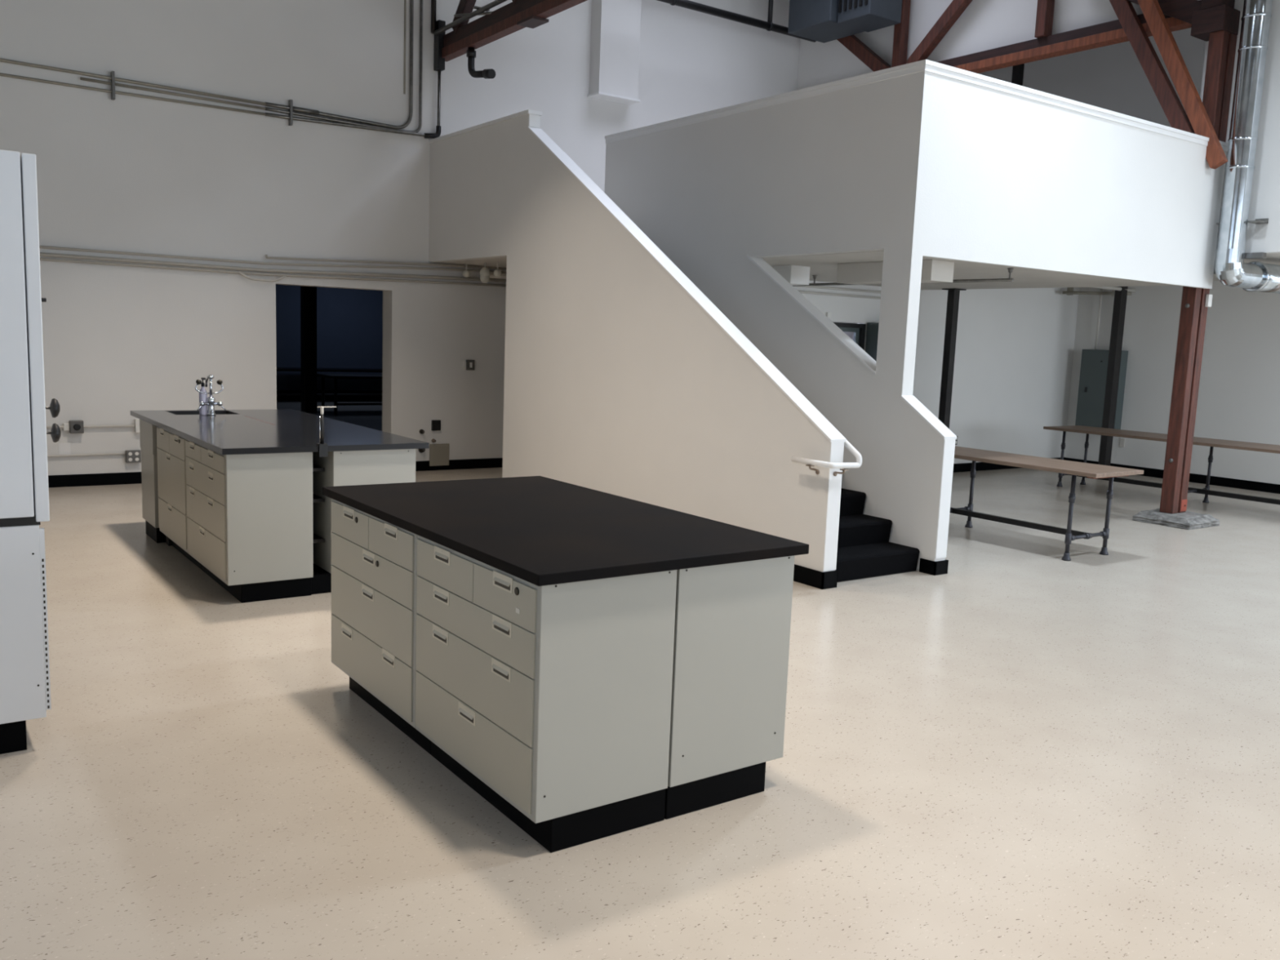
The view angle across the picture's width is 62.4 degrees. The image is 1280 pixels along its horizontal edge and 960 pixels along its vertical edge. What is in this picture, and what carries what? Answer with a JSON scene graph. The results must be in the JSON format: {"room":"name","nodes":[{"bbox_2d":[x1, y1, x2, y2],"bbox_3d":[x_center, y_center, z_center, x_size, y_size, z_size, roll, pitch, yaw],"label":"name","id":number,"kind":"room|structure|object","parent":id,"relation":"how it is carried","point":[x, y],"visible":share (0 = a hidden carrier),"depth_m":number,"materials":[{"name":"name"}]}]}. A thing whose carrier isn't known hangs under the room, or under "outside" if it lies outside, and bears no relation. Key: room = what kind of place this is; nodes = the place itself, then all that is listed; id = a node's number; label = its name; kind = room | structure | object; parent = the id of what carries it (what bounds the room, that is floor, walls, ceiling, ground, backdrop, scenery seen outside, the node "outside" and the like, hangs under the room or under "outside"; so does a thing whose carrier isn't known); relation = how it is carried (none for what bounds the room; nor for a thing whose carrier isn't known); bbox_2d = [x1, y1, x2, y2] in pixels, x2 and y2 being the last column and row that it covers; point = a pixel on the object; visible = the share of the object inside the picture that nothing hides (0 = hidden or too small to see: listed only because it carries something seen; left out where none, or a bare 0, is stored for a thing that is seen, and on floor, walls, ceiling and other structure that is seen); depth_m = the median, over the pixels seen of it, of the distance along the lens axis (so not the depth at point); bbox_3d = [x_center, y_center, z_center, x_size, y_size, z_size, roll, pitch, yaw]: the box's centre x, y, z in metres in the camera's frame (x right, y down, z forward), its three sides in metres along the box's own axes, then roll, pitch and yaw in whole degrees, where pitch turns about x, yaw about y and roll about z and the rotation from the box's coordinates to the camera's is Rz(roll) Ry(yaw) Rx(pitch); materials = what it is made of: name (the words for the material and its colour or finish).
{"room":"laboratory","nodes":[
{"label":"laboratory","id":0,"kind":"room"},
{"bbox_2d":[275,284,382,391],"bbox_3d":[-8.353,-3.266,21.960,16.000,3.200,0.100,-3,9,-35],"label":"wall","id":1,"kind":"structure","parent":0,"point":[349,322],"depth_m":23.14,"materials":[{"name":"paint"}]},
{"bbox_2d":[276,390,382,399],"bbox_3d":[-8.372,-1.772,22.109,16.000,0.200,0.030,-3,9,-35],"label":"baseboard","id":2,"kind":"structure","parent":1,"relation":"attached to","point":[286,397],"depth_m":23.33,"materials":[{"name":"black rubber"}]},
{"bbox_2d":[0,0,799,475],"bbox_3d":[-2.429,-3.838,11.799,18.000,7.500,0.270,-3,9,-35],"label":"wall","id":3,"kind":"structure","parent":0,"point":[125,173],"depth_m":10.79,"materials":[{"name":"white paint"}]},
{"bbox_2d":[58,442,71,454],"bbox_3d":[-5.464,-0.297,10.031,0.100,0.110,0.003,-3,9,-35],"label":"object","id":4,"kind":"structure","parent":3,"relation":"attached to","point":[64,448],"depth_m":10.03,"materials":[{"name":"white paint"}]},
{"bbox_2d":[62,420,84,433],"bbox_3d":[-5.371,-0.503,10.017,0.165,0.120,0.079,-3,9,-35],"label":"wall outlet","id":5,"kind":"object","parent":3,"relation":"attached to","point":[73,426],"visible":1,"depth_m":10.00,"materials":[{"name":"metal"}]},
{"bbox_2d":[73,423,80,430],"bbox_3d":[-5.330,-0.500,10.003,0.064,0.064,0.010,-3,9,-35],"label":"receptacle","id":6,"kind":"object","parent":5,"relation":"attached to","point":[76,426],"depth_m":10.00,"materials":[{"name":"black paint"}]},
{"bbox_2d":[47,452,125,457],"bbox_3d":[-5.546,-0.225,9.962,1.260,0.029,0.020,-3,9,-35],"label":"conduit","id":7,"kind":"object","parent":3,"relation":"attached to","point":[120,453],"visible":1,"depth_m":10.12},
{"bbox_2d":[46,424,134,428],"bbox_3d":[-5.496,-0.499,9.947,1.350,0.023,0.024,-3,9,-35],"label":"conduit","id":8,"kind":"object","parent":3,"relation":"attached to","point":[116,425],"visible":0.52,"depth_m":10.17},
{"bbox_2d":[125,449,141,462],"bbox_3d":[-4.971,-0.232,10.363,0.130,0.120,0.053,-3,9,-35],"label":"wall outlet","id":9,"kind":"object","parent":3,"relation":"attached to","point":[131,455],"visible":1,"depth_m":10.34,"materials":[{"name":"metal"}]},
{"bbox_2d":[134,418,139,432],"bbox_3d":[-4.918,-0.532,10.354,0.055,0.130,0.049,-3,9,-35],"label":"wall outlet","id":10,"kind":"object","parent":3,"relation":"attached to","point":[136,420],"visible":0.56,"depth_m":10.33,"materials":[{"name":"white plastic"}]},
{"bbox_2d":[0,0,440,138],"bbox_3d":[-5.834,-5.397,8.888,9.035,3.850,0.082,-3,9,-35],"label":"conduit","id":11,"kind":"object","parent":3,"relation":"attached to","point":[369,125],"visible":0.98,"depth_m":10.74,"materials":[{"name":"grey metal"}]},
{"bbox_2d":[39,245,506,286],"bbox_3d":[-5.571,-2.134,9.608,9.990,0.271,0.049,-3,9,-35],"label":"conduit","id":12,"kind":"object","parent":3,"relation":"attached to","point":[42,254],"visible":0.78,"depth_m":10.91,"materials":[{"name":"metal"}]},
{"bbox_2d":[238,271,285,281],"bbox_3d":[-3.869,-2.083,10.829,0.482,0.094,0.044,-3,9,-35],"label":"cable loop","id":13,"kind":"object","parent":12,"relation":"hanging from","point":[241,273],"visible":1,"depth_m":10.81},
{"bbox_2d":[48,457,502,487],"bbox_3d":[-5.710,0.022,9.902,10.100,0.115,0.012,-3,9,-35],"label":"baseboard","id":14,"kind":"structure","parent":3,"relation":"attached to","point":[133,477],"depth_m":10.37,"materials":[{"name":"black rubber"}]},
{"bbox_2d":[403,0,406,93],"bbox_3d":[-2.497,-5.807,11.258,0.020,3.260,0.007,-3,9,-35],"label":"strip","id":15,"kind":"object","parent":3,"relation":"attached to","point":[405,1],"visible":1,"depth_m":11.41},
{"bbox_2d":[431,0,436,33],"bbox_3d":[-2.201,-6.190,11.338,0.053,2.660,0.056,-3,9,-35],"label":"riser pipe","id":16,"kind":"object","parent":3,"relation":"attached to","point":[433,2],"visible":1,"depth_m":11.47,"materials":[{"name":"black metal"}]},
{"bbox_2d":[431,419,440,431],"bbox_3d":[-2.352,-0.631,12.188,0.105,0.120,0.029,-3,9,-35],"label":"junction box","id":17,"kind":"object","parent":3,"relation":"attached to","point":[436,424],"visible":1,"depth_m":12.17,"materials":[{"name":"black paint"}]},
{"bbox_2d":[429,443,448,466],"bbox_3d":[-2.327,-0.293,12.254,0.240,0.255,0.017,-3,9,-35],"label":"cover plate","id":18,"kind":"object","parent":3,"relation":"attached to","point":[438,453],"visible":1,"depth_m":12.24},
{"bbox_2d":[462,360,475,370],"bbox_3d":[-1.995,-1.342,12.325,0.138,0.120,0.035,-3,9,-35],"label":"wall switch","id":19,"kind":"object","parent":3,"relation":"attached to","point":[468,364],"visible":1,"depth_m":12.31,"materials":[{"name":"metal"}]},
{"bbox_2d":[488,272,506,279],"bbox_3d":[-1.524,-2.323,12.054,0.510,0.060,0.060,-3,9,-35],"label":"pipe","id":20,"kind":"object","parent":3,"relation":"attached to","point":[503,276],"visible":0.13,"depth_m":11.98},
{"bbox_2d":[433,0,586,71],"bbox_3d":[0.803,-4.684,7.426,0.190,1.710,10.270,-3,9,-35],"label":"roof truss","id":21,"kind":"object","parent":3,"relation":"attached to","point":[516,15],"visible":0.99,"depth_m":10.65,"materials":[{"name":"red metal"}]},
{"bbox_2d":[434,0,506,35],"bbox_3d":[0.591,-4.242,7.612,0.184,0.098,9.700,-3,9,-35],"label":"pipe","id":22,"kind":"object","parent":21,"relation":"on","point":[480,11],"visible":1,"depth_m":10.80,"materials":[{"name":"grey metal"}]},
{"bbox_2d":[466,47,495,79],"bbox_3d":[-1.660,-4.330,10.981,0.099,0.368,0.449,-5,10,-42],"label":"pipe elbow","id":23,"kind":"object","parent":21,"relation":"hanging from","point":[471,52],"visible":1,"depth_m":11.05,"materials":[{"name":"black paint"}]},
{"bbox_2d":[587,0,641,105],"bbox_3d":[-0.257,-6.125,12.659,0.610,3.015,0.249,-3,9,-35],"label":"chase","id":24,"kind":"object","parent":3,"relation":"attached to","point":[615,24],"visible":1,"depth_m":12.69,"materials":[{"name":"white paint"}]},
{"bbox_2d":[428,113,835,572],"bbox_3d":[-0.509,-1.505,9.427,0.120,3.660,6.380,-3,9,-35],"label":"wall","id":25,"kind":"structure","parent":0,"point":[617,382],"depth_m":9.02,"materials":[{"name":"white paint"}]},
{"bbox_2d":[428,109,542,143],"bbox_3d":[-1.633,-3.605,10.847,0.150,0.035,2.245,-3,9,-35],"label":"trim","id":26,"kind":"structure","parent":25,"relation":"on","point":[528,111],"depth_m":10.58,"materials":[{"name":"white paint"}]},
{"bbox_2d":[528,113,540,128],"bbox_3d":[-0.994,-3.386,9.961,0.116,0.114,0.007,-3,9,-35],"label":"trim","id":27,"kind":"structure","parent":25,"relation":"attached to","point":[534,120],"depth_m":9.96,"materials":[{"name":"white paint"}]},
{"bbox_2d":[528,126,846,442],"bbox_3d":[0.156,-1.789,8.468,0.143,2.558,4.160,-3,9,-35],"label":"trim","id":28,"kind":"structure","parent":25,"relation":"attached to","point":[811,413],"depth_m":8.06,"materials":[{"name":"white paint"}]},
{"bbox_2d":[564,151,862,476],"bbox_3d":[0.266,-1.524,8.311,0.289,2.537,3.929,-3,9,-35],"label":"handrail","id":29,"kind":"object","parent":25,"relation":"attached to","point":[808,462],"visible":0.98,"depth_m":6.96,"materials":[{"name":"metal"}]},
{"bbox_2d":[793,564,837,589],"bbox_3d":[-0.040,0.373,8.909,0.137,0.115,4.550,-3,9,-35],"label":"baseboard","id":30,"kind":"structure","parent":25,"relation":"attached to","point":[802,575],"depth_m":7.10,"materials":[{"name":"black rubber"}]},
{"bbox_2d":[822,441,844,571],"bbox_3d":[1.286,0.178,7.024,0.118,0.866,0.008,-3,9,-35],"label":"trim","id":31,"kind":"structure","parent":25,"relation":"attached to","point":[834,484],"depth_m":7.02,"materials":[{"name":"white paint"}]},
{"bbox_2d":[0,400,1279,959],"bbox_3d":[-1.139,0.239,10.389,18.100,0.100,28.000,-3,9,-35],"label":"floor","id":32,"kind":"structure","parent":0,"point":[1019,751],"depth_m":3.86,"materials":[{"name":"plastic"}]},
{"bbox_2d":[0,149,61,754],"bbox_3d":[-3.048,-0.077,3.673,1.869,2.178,0.740,-3,9,-35],"label":"refrigerator","id":33,"kind":"object","parent":32,"relation":"on","point":[24,664],"visible":1,"depth_m":3.81,"materials":[{"name":"white metal"}]},
{"bbox_2d":[0,515,40,527],"bbox_3d":[-3.114,0.141,3.664,1.732,0.031,0.735,-3,9,-35],"label":"countertop","id":34,"kind":"structure","parent":33,"relation":"on","point":[15,522],"depth_m":3.83,"materials":[{"name":"black paint"}]},
{"bbox_2d":[139,419,165,542],"bbox_3d":[-3.344,-0.017,8.006,0.722,0.878,0.470,-3,9,-35],"label":"base cabinet","id":35,"kind":"object","parent":32,"relation":"on","point":[148,432],"visible":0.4,"depth_m":7.73,"materials":[{"name":"laminate"}]},
{"bbox_2d":[165,535,172,546],"bbox_3d":[-3.208,0.037,7.751,0.500,0.850,0.100,-3,9,-35],"label":"filler panel","id":36,"kind":"object","parent":32,"relation":"on","point":[168,541],"visible":0.14,"depth_m":7.63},
{"bbox_2d":[156,426,201,569],"bbox_3d":[-2.983,0.091,7.310,0.506,0.878,0.875,-3,9,-35],"label":"base cabinet","id":37,"kind":"object","parent":32,"relation":"on","point":[171,447],"visible":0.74,"depth_m":7.13,"materials":[{"name":"laminate"}]},
{"bbox_2d":[185,439,313,603],"bbox_3d":[-2.443,0.213,6.556,0.506,0.878,0.997,-3,9,-35],"label":"base cabinet","id":38,"kind":"object","parent":32,"relation":"on","point":[250,516],"visible":1,"depth_m":6.19,"materials":[{"name":"laminate"}]},
{"bbox_2d":[300,285,316,413],"bbox_3d":[-6.114,-2.847,19.494,0.230,3.200,0.230,-3,9,-35],"label":"timber post","id":39,"kind":"object","parent":32,"relation":"on","point":[308,294],"visible":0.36,"depth_m":19.46,"materials":[{"name":"black paint"}]},
{"bbox_2d":[311,463,329,594],"bbox_3d":[-2.161,0.209,6.699,0.120,0.870,0.800,-3,9,-35],"label":"base cabinet","id":40,"kind":"object","parent":32,"relation":"on","point":[320,582],"visible":0.3,"depth_m":6.44,"materials":[{"name":"black paint"}]},
{"bbox_2d":[312,463,324,471],"bbox_3d":[-2.166,-0.107,6.681,0.110,0.020,0.700,-3,9,-35],"label":"shelf","id":41,"kind":"object","parent":40,"relation":"attached to","point":[316,468],"depth_m":6.42,"materials":[{"name":"black paint"}]},
{"bbox_2d":[312,493,324,502],"bbox_3d":[-2.174,0.081,6.707,0.110,0.020,0.700,-3,9,-35],"label":"shelf","id":42,"kind":"object","parent":40,"relation":"attached to","point":[316,499],"depth_m":6.45,"materials":[{"name":"black paint"}]},
{"bbox_2d":[312,533,324,542],"bbox_3d":[-2.183,0.329,6.740,0.110,0.020,0.700,-3,9,-35],"label":"shelf","id":43,"kind":"object","parent":40,"relation":"attached to","point":[316,539],"depth_m":6.48,"materials":[{"name":"black paint"}]},
{"bbox_2d":[276,367,382,395],"bbox_3d":[-6.043,-2.073,23.126,8.000,0.700,0.800,-3,9,-35],"label":"table","id":44,"kind":"object","parent":32,"relation":"on","point":[278,369],"visible":0.06,"depth_m":22.45,"materials":[{"name":"black paint"}]},
{"bbox_2d":[316,373,382,413],"bbox_3d":[-4.750,-1.696,20.702,2.920,0.700,0.900,-3,9,-35],"label":"table","id":45,"kind":"object","parent":32,"relation":"on","point":[335,376],"visible":0.4,"depth_m":19.86,"materials":[{"name":"black paint"}]},
{"bbox_2d":[312,448,415,592],"bbox_3d":[-2.192,0.122,7.301,0.530,0.878,1.932,-3,9,-35],"label":"base cabinet","id":46,"kind":"object","parent":32,"relation":"on","point":[345,468],"visible":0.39,"depth_m":6.50,"materials":[{"name":"laminate"}]},
{"bbox_2d":[129,408,429,454],"bbox_3d":[-2.623,-0.367,7.380,1.245,0.036,2.740,-3,9,-35],"label":"countertop","id":47,"kind":"structure","parent":46,"relation":"on","point":[272,430],"depth_m":6.90,"materials":[{"name":"black stone"}]},
{"bbox_2d":[164,410,237,414],"bbox_3d":[-3.397,-0.400,8.209,0.470,0.248,0.380,-3,9,-35],"label":"sink basin","id":48,"kind":"object","parent":47,"relation":"in","point":[175,412],"visible":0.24,"depth_m":8.31,"materials":[{"name":"black paint"}]},
{"bbox_2d":[199,377,207,414],"bbox_3d":[-3.291,-0.631,7.962,0.058,0.280,0.074,-3,9,-35],"label":"soap bottle","id":49,"kind":"object","parent":47,"relation":"on","point":[202,397],"visible":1,"depth_m":7.95,"materials":[{"name":"white plastic"}]},
{"bbox_2d":[195,374,226,415],"bbox_3d":[-3.273,-0.649,8.010,0.218,0.306,0.181,-3,9,-35],"label":"tap","id":50,"kind":"object","parent":47,"relation":"on","point":[211,403],"visible":1,"depth_m":7.95,"materials":[{"name":"silver metal"}]},
{"bbox_2d":[316,406,336,457],"bbox_3d":[-1.855,-0.288,6.258,0.113,0.296,0.054,-3,9,-35],"label":"rod","id":51,"kind":"object","parent":47,"relation":"attached to","point":[322,447],"visible":1,"depth_m":6.23,"materials":[{"name":"black paint"}]},
{"bbox_2d":[331,498,431,754],"bbox_3d":[-0.907,0.552,4.481,0.526,0.878,0.933,-3,9,-35],"label":"base cabinet","id":52,"kind":"object","parent":32,"relation":"on","point":[374,560],"visible":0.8,"depth_m":4.27,"materials":[{"name":"laminate"}]},
{"bbox_2d":[415,534,676,853],"bbox_3d":[-0.373,0.674,3.735,0.526,0.878,0.919,-3,9,-35],"label":"base cabinet","id":53,"kind":"object","parent":32,"relation":"on","point":[552,703],"visible":0.95,"depth_m":3.40,"materials":[{"name":"laminate"}]},
{"bbox_2d":[664,555,794,819],"bbox_3d":[-0.210,0.588,4.416,0.521,0.878,1.852,-3,9,-35],"label":"base cabinet","id":54,"kind":"object","parent":32,"relation":"on","point":[732,625],"visible":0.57,"depth_m":3.66,"materials":[{"name":"laminate"}]},
{"bbox_2d":[322,475,808,586],"bbox_3d":[-0.401,0.147,4.208,1.105,0.035,1.912,-3,9,-35],"label":"countertop","id":55,"kind":"structure","parent":54,"relation":"on","point":[539,531],"depth_m":3.89,"materials":[{"name":"stone"}]},
{"bbox_2d":[865,322,879,361],"bbox_3d":[2.958,-0.941,12.815,0.410,1.900,0.330,-3,9,-35],"label":"locker","id":56,"kind":"object","parent":32,"relation":"on","point":[872,335],"visible":0.13,"depth_m":12.65,"materials":[{"name":"grey metal"}]},
{"bbox_2d":[835,488,919,582],"bbox_3d":[0.585,-0.811,8.857,0.927,2.520,3.884,-3,9,-35],"label":"staircase","id":57,"kind":"structure","parent":32,"relation":"on","point":[864,549],"depth_m":7.67,"materials":[{"name":"black carpet"}]},
{"bbox_2d":[937,288,966,429],"bbox_3d":[3.729,-1.138,12.844,0.200,2.340,0.200,-3,9,-35],"label":"steel column","id":58,"kind":"structure","parent":32,"relation":"on","point":[953,301],"depth_m":12.76,"materials":[{"name":"metal"}]},
{"bbox_2d":[950,445,1143,560],"bbox_3d":[3.173,0.169,9.061,0.670,0.722,1.940,-3,9,-35],"label":"table","id":59,"kind":"object","parent":32,"relation":"on","point":[1094,471],"visible":0.77,"depth_m":8.65,"materials":[{"name":"brown wood"}]},
{"bbox_2d":[1097,286,1128,466],"bbox_3d":[6.428,-1.382,14.365,0.220,2.620,0.200,-3,9,-35],"label":"steel column","id":60,"kind":"structure","parent":32,"relation":"on","point":[1120,296],"depth_m":14.31,"materials":[{"name":"metal"}]},
{"bbox_2d":[1043,425,1279,504],"bbox_3d":[6.780,0.029,11.119,0.760,0.722,5.290,-3,9,-35],"label":"table","id":61,"kind":"object","parent":32,"relation":"on","point":[1271,448],"visible":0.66,"depth_m":11.99,"materials":[{"name":"brown wood"}]},
{"bbox_2d":[1132,508,1219,529],"bbox_3d":[5.304,0.375,10.453,0.586,0.103,0.588,-3,9,-35],"label":"concrete footing","id":62,"kind":"object","parent":32,"relation":"on","point":[1187,520],"visible":0.95,"depth_m":10.30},
{"bbox_2d":[1159,0,1239,513],"bbox_3d":[5.370,-3.108,10.098,0.295,6.900,0.306,-3,9,-35],"label":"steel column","id":63,"kind":"structure","parent":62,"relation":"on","point":[1217,21],"depth_m":10.19,"materials":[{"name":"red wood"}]},
{"bbox_2d":[836,0,1227,168],"bbox_3d":[3.817,-5.222,11.986,0.445,3.935,6.116,-3,9,-35],"label":"roof truss","id":64,"kind":"object","parent":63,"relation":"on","point":[1158,19],"visible":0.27,"depth_m":10.62,"materials":[{"name":"wood"}]},
{"bbox_2d":[1204,293,1212,306],"bbox_3d":[5.504,-1.736,10.222,0.069,0.120,0.032,-3,9,-35],"label":"sensor box","id":65,"kind":"object","parent":63,"relation":"attached to","point":[1208,297],"visible":1,"depth_m":10.20,"materials":[{"name":"white plastic"}]},
{"bbox_2d":[604,71,945,571],"bbox_3d":[0.380,-1.526,10.023,0.120,3.610,6.440,-3,9,-35],"label":"wall","id":66,"kind":"structure","parent":0,"point":[846,170],"depth_m":8.36,"materials":[{"name":"white paint"}]},
{"bbox_2d":[746,254,875,373],"bbox_3d":[1.404,-1.376,8.582,0.145,0.945,1.535,-3,9,-35],"label":"trim","id":67,"kind":"structure","parent":66,"relation":"attached to","point":[775,276],"depth_m":8.53,"materials":[{"name":"white paint"}]},
{"bbox_2d":[604,59,1228,151],"bbox_3d":[2.599,-3.306,10.377,4.345,0.072,4.125,-3,9,-35],"label":"trim","id":68,"kind":"structure","parent":66,"relation":"on","point":[927,65],"depth_m":8.53,"materials":[{"name":"white paint"}]},
{"bbox_2d":[901,395,956,439],"bbox_3d":[2.097,-0.459,7.680,0.136,0.283,0.420,-3,9,-35],"label":"trim","id":69,"kind":"structure","parent":66,"relation":"attached to","point":[933,421],"depth_m":7.66,"materials":[{"name":"white paint"}]},
{"bbox_2d":[919,558,948,575],"bbox_3d":[1.003,0.368,9.295,0.144,0.100,4.090,-3,9,-35],"label":"baseboard","id":70,"kind":"structure","parent":66,"relation":"attached to","point":[928,566],"depth_m":7.65,"materials":[{"name":"black rubber"}]},
{"bbox_2d":[934,439,955,558],"bbox_3d":[2.193,0.134,7.592,0.118,0.870,0.008,-3,9,-35],"label":"trim","id":71,"kind":"structure","parent":66,"relation":"attached to","point":[948,448],"depth_m":7.59,"materials":[{"name":"white paint"}]},
{"bbox_2d":[441,250,1175,289],"bbox_3d":[1.681,-2.348,11.109,5.472,0.365,5.978,-3,9,-35],"label":"ceiling","id":72,"kind":"structure","parent":0,"point":[824,266],"depth_m":10.21,"materials":[{"name":"paint"}]},
{"bbox_2d":[462,263,470,277],"bbox_3d":[-1.972,-2.377,11.998,0.086,0.151,0.086,-3,9,-35],"label":"globe","id":73,"kind":"object","parent":72,"relation":"hanging from","point":[466,273],"visible":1,"depth_m":11.98,"materials":[{"name":"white glass"}]},
{"bbox_2d":[480,262,489,283],"bbox_3d":[-1.718,-2.291,11.697,0.110,0.222,0.110,-3,9,-35],"label":"globe","id":74,"kind":"object","parent":72,"relation":"hanging from","point":[484,272],"visible":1,"depth_m":11.66,"materials":[{"name":"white glass"}]},
{"bbox_2d":[493,262,501,276],"bbox_3d":[-1.543,-2.282,11.452,0.084,0.162,0.084,-3,9,-35],"label":"globe","id":75,"kind":"object","parent":72,"relation":"hanging from","point":[497,273],"visible":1,"depth_m":11.43,"materials":[{"name":"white glass"}]},
{"bbox_2d":[773,265,809,285],"bbox_3d":[1.433,-1.936,9.992,0.240,0.169,0.240,-3,9,-35],"label":"box","id":76,"kind":"object","parent":72,"relation":"attached to","point":[793,274],"visible":0.76,"depth_m":9.89,"materials":[{"name":"white paint"}]},
{"bbox_2d":[836,259,954,284],"bbox_3d":[2.184,-1.788,9.114,0.280,0.169,1.060,-3,9,-35],"label":"duct","id":77,"kind":"object","parent":72,"relation":"attached to","point":[933,271],"visible":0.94,"depth_m":9.09,"materials":[{"name":"paint"}]},
{"bbox_2d":[792,268,1013,286],"bbox_3d":[2.366,-1.983,10.411,0.078,0.109,3.030,-3,9,-35],"label":"pipe","id":78,"kind":"object","parent":72,"relation":"attached to","point":[1010,270],"visible":0.61,"depth_m":9.62,"materials":[{"name":"grey metal"}]},
{"bbox_2d":[793,280,1079,463],"bbox_3d":[3.046,-1.342,13.117,7.780,2.620,0.120,-3,9,-35],"label":"wall","id":79,"kind":"structure","parent":0,"point":[1015,347],"depth_m":14.29,"materials":[{"name":"white paint"}]},
{"bbox_2d":[798,285,880,299],"bbox_3d":[1.698,-2.164,11.906,4.100,0.098,0.028,-3,9,-35],"label":"conduit","id":80,"kind":"object","parent":79,"relation":"attached to","point":[811,286],"visible":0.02,"depth_m":12.36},
{"bbox_2d":[833,322,866,350],"bbox_3d":[2.363,-0.934,12.669,0.690,1.880,0.120,-3,9,-35],"label":"door","id":81,"kind":"structure","parent":79,"relation":"in","point":[855,331],"depth_m":12.66,"materials":[{"name":"black paint"}]},
{"bbox_2d":[952,457,1064,472],"bbox_3d":[3.037,-0.093,13.231,7.780,0.115,0.012,-3,9,-35],"label":"baseboard","id":82,"kind":"structure","parent":79,"relation":"attached to","point":[963,467],"depth_m":14.34,"materials":[{"name":"black rubber"}]},
{"bbox_2d":[797,0,1279,253],"bbox_3d":[6.932,-4.311,8.159,0.120,4.880,16.280,-3,9,-35],"label":"wall","id":83,"kind":"structure","parent":0,"point":[984,24],"depth_m":11.80,"materials":[{"name":"white paint"}]},
{"bbox_2d":[1244,252,1266,258],"bbox_3d":[5.735,-2.093,9.858,0.079,0.053,0.180,-3,9,-35],"label":"hanger","id":84,"kind":"object","parent":83,"relation":"attached to","point":[1251,255],"visible":0.79,"depth_m":9.82,"materials":[{"name":"metal"}]},
{"bbox_2d":[922,73,1226,288],"bbox_3d":[3.792,-2.397,8.872,4.200,1.320,0.052,-3,9,-35],"label":"wall","id":85,"kind":"structure","parent":0,"point":[1014,180],"depth_m":8.60,"materials":[{"name":"white paint"}]},
{"bbox_2d":[1214,0,1279,293],"bbox_3d":[6.109,-4.304,9.913,1.422,5.025,0.405,-3,9,-35],"label":"pipe","id":86,"kind":"object","parent":85,"relation":"attached to","point":[1231,270],"visible":1,"depth_m":9.70,"materials":[{"name":"grey metal"}]},
{"bbox_2d":[1213,208,1221,274],"bbox_3d":[5.549,-2.286,10.121,0.058,0.620,0.090,-3,9,-35],"label":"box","id":87,"kind":"object","parent":86,"relation":"attached to","point":[1220,208],"visible":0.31,"depth_m":10.11,"materials":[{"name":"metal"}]},
{"bbox_2d":[978,27,1279,484],"bbox_3d":[9.663,-2.744,10.493,0.120,6.600,16.480,-3,9,-35],"label":"wall","id":88,"kind":"structure","parent":0,"point":[1238,399],"depth_m":14.16,"materials":[{"name":"white paint"}]},
{"bbox_2d":[1075,349,1128,429],"bbox_3d":[6.477,-1.259,14.855,0.184,1.130,0.600,-3,9,-35],"label":"electrical panel","id":89,"kind":"object","parent":88,"relation":"attached to","point":[1094,362],"visible":0.69,"depth_m":14.83,"materials":[{"name":"grey metal"}]},
{"bbox_2d":[1094,288,1115,349],"bbox_3d":[6.549,-2.276,14.719,0.110,0.925,0.364,-3,9,-35],"label":"conduit","id":90,"kind":"object","parent":88,"relation":"attached to","point":[1101,290],"visible":0.19,"depth_m":14.85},
{"bbox_2d":[1119,438,1124,447],"bbox_3d":[6.721,-0.520,14.722,0.009,0.120,0.070,-3,9,-35],"label":"wall outlet","id":91,"kind":"object","parent":88,"relation":"attached to","point":[1122,444],"visible":1,"depth_m":14.72,"materials":[{"name":"paint"}]},
{"bbox_2d":[1063,457,1279,493],"bbox_3d":[10.222,0.637,9.861,0.012,0.115,13.930,-3,9,-35],"label":"baseboard","id":92,"kind":"structure","parent":88,"relation":"attached to","point":[1193,477],"depth_m":13.69,"materials":[{"name":"black rubber"}]},
{"bbox_2d":[1213,253,1279,280],"bbox_3d":[8.269,-2.016,9.489,3.380,0.080,16.280,-3,9,-35],"label":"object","id":93,"kind":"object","parent":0,"point":[1273,259],"depth_m":10.58,"materials":[{"name":"paint"}]},
{"bbox_2d":[1011,63,1024,85],"bbox_3d":[4.822,-4.664,13.613,0.100,3.800,0.100,-3,9,-35],"label":"steel column","id":94,"kind":"structure","parent":93,"relation":"on","point":[1017,77],"depth_m":13.51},
{"bbox_2d":[1062,286,1136,295],"bbox_3d":[5.572,-2.589,13.994,2.269,0.185,0.816,-3,9,-35],"label":"pipe","id":95,"kind":"object","parent":93,"relation":"attached to","point":[1069,291],"visible":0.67,"depth_m":14.49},
{"bbox_3d":[1.023,-6.433,3.583,14.800,0.100,16.680,-3,9,-35],"label":"ceiling","id":96,"kind":"structure","parent":0,"visible":0},
{"bbox_2d":[657,0,816,42],"bbox_3d":[0.401,-6.593,12.367,4.730,1.960,0.110,-3,9,-35],"label":"pipe","id":97,"kind":"object","parent":96,"relation":"hanging from","point":[769,25],"visible":0.96,"depth_m":13.05,"materials":[{"name":"metal"}]},
{"bbox_2d":[787,0,902,43],"bbox_3d":[2.505,-6.584,13.007,0.700,1.990,1.400,-3,9,-35],"label":"heater unit","id":98,"kind":"object","parent":96,"relation":"hanging from","point":[824,21],"visible":1,"depth_m":12.92,"materials":[{"name":"grey metal"}]},
{"bbox_2d":[838,0,867,13],"bbox_3d":[2.559,-5.890,12.627,0.015,0.480,0.465,-3,9,-35],"label":"grille","id":99,"kind":"object","parent":98,"relation":"attached to","point":[844,6],"depth_m":12.67,"materials":[{"name":"metal"}]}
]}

